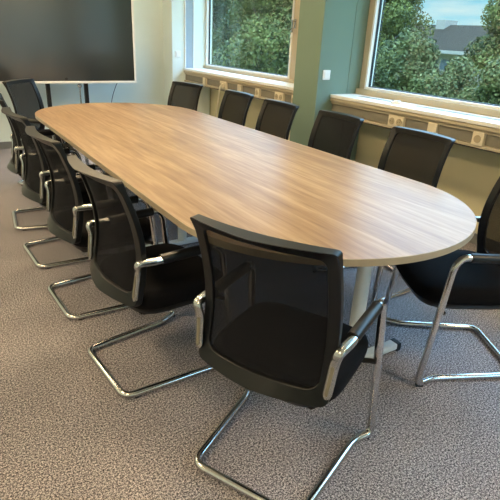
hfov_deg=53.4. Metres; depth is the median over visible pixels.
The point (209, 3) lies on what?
window
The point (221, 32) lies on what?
leafy tree
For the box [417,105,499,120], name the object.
trim
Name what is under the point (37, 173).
chair
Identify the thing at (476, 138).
socket
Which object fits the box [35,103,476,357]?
conference table
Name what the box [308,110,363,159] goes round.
chair
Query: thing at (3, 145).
baseboard
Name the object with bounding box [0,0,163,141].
wall
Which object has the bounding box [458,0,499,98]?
leafy tree
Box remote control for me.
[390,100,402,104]
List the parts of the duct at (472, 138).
panel, module plate, panel, module plate, panel, module plate, panel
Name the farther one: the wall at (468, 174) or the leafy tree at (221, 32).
the leafy tree at (221, 32)
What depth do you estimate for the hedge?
12.44 m
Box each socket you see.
[396,119,401,125]
[473,135,480,142]
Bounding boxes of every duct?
[184,73,292,102]
[331,101,499,153]
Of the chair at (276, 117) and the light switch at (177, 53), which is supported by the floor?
the chair at (276, 117)
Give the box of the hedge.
[372,27,499,104]
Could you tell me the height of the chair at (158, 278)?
0.962 m
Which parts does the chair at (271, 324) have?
frame, sled frame, seat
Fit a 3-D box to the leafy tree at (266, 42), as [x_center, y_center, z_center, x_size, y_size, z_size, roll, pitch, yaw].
[1.131,-8.149,21.470,5.754,9.335,5.885,2,23,-3]
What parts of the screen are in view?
post, post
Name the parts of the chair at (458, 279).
sled frame, seat, frame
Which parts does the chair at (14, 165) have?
frame, seat, sled frame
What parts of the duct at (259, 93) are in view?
panel, panel, module plate, panel, module plate, panel, module plate, panel, module plate, panel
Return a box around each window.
[203,0,299,82]
[355,0,499,117]
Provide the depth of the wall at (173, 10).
6.74 m
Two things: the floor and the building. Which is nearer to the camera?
the floor
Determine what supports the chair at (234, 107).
on the floor
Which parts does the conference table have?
column leg, column leg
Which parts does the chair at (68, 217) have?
frame, sled frame, seat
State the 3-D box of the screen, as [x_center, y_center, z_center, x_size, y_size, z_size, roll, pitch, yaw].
[-2.170,-2.030,5.806,1.700,1.820,0.670,-12,27,-31]
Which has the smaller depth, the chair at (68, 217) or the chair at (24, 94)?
the chair at (68, 217)
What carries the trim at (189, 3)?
attached to the wall at (173, 10)
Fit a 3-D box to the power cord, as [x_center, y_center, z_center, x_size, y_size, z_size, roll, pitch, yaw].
[-0.493,-1.678,6.348,0.051,0.902,0.550,-12,27,-31]
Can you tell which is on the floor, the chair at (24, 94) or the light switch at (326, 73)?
the chair at (24, 94)
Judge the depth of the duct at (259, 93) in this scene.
5.71 m
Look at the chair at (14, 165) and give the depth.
3.74 m
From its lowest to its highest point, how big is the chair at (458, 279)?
0.962 m
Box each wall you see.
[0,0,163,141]
[162,0,209,114]
[209,88,499,233]
[290,0,369,160]
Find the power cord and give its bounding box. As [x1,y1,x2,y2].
[215,84,224,116]
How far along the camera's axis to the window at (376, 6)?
4.31 m
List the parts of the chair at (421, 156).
sled frame, frame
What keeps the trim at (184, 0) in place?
attached to the wall at (173, 10)
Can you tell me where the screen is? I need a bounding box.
[0,0,136,106]
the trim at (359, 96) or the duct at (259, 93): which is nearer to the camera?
the trim at (359, 96)
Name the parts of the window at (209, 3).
handle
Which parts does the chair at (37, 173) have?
frame, sled frame, seat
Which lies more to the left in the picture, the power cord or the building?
the power cord
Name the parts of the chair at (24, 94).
frame, seat, sled frame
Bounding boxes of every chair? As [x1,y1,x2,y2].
[0,93,78,230]
[1,107,106,268]
[2,78,88,185]
[25,126,157,319]
[67,155,214,398]
[167,81,202,110]
[190,214,386,499]
[218,90,253,125]
[255,99,298,139]
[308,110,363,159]
[343,126,455,304]
[384,177,499,386]
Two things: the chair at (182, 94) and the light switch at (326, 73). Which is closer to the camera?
the light switch at (326, 73)
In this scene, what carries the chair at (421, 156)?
on the floor
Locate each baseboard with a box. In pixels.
[0,141,22,148]
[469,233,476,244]
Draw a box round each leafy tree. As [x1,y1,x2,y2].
[212,0,265,65]
[212,0,292,75]
[377,0,435,87]
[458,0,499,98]
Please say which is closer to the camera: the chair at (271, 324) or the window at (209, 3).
the chair at (271, 324)
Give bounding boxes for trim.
[184,0,185,67]
[186,0,192,67]
[193,0,194,67]
[346,0,357,93]
[359,96,390,101]
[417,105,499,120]
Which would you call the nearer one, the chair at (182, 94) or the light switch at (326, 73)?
the light switch at (326, 73)
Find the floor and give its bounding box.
[0,147,499,499]
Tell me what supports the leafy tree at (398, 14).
on the ground
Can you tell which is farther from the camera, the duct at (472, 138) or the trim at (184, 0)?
the trim at (184, 0)
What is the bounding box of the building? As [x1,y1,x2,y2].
[391,20,496,86]
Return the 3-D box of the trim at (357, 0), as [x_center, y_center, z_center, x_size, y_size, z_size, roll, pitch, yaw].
[0.907,-1.781,4.420,0.004,2.750,0.003,-12,27,-31]
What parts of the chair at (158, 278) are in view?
frame, sled frame, seat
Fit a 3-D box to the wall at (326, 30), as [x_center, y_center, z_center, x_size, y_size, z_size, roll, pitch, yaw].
[0.758,-1.831,4.517,0.580,2.750,0.340,-12,27,-31]
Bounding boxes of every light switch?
[175,51,180,56]
[322,70,330,79]

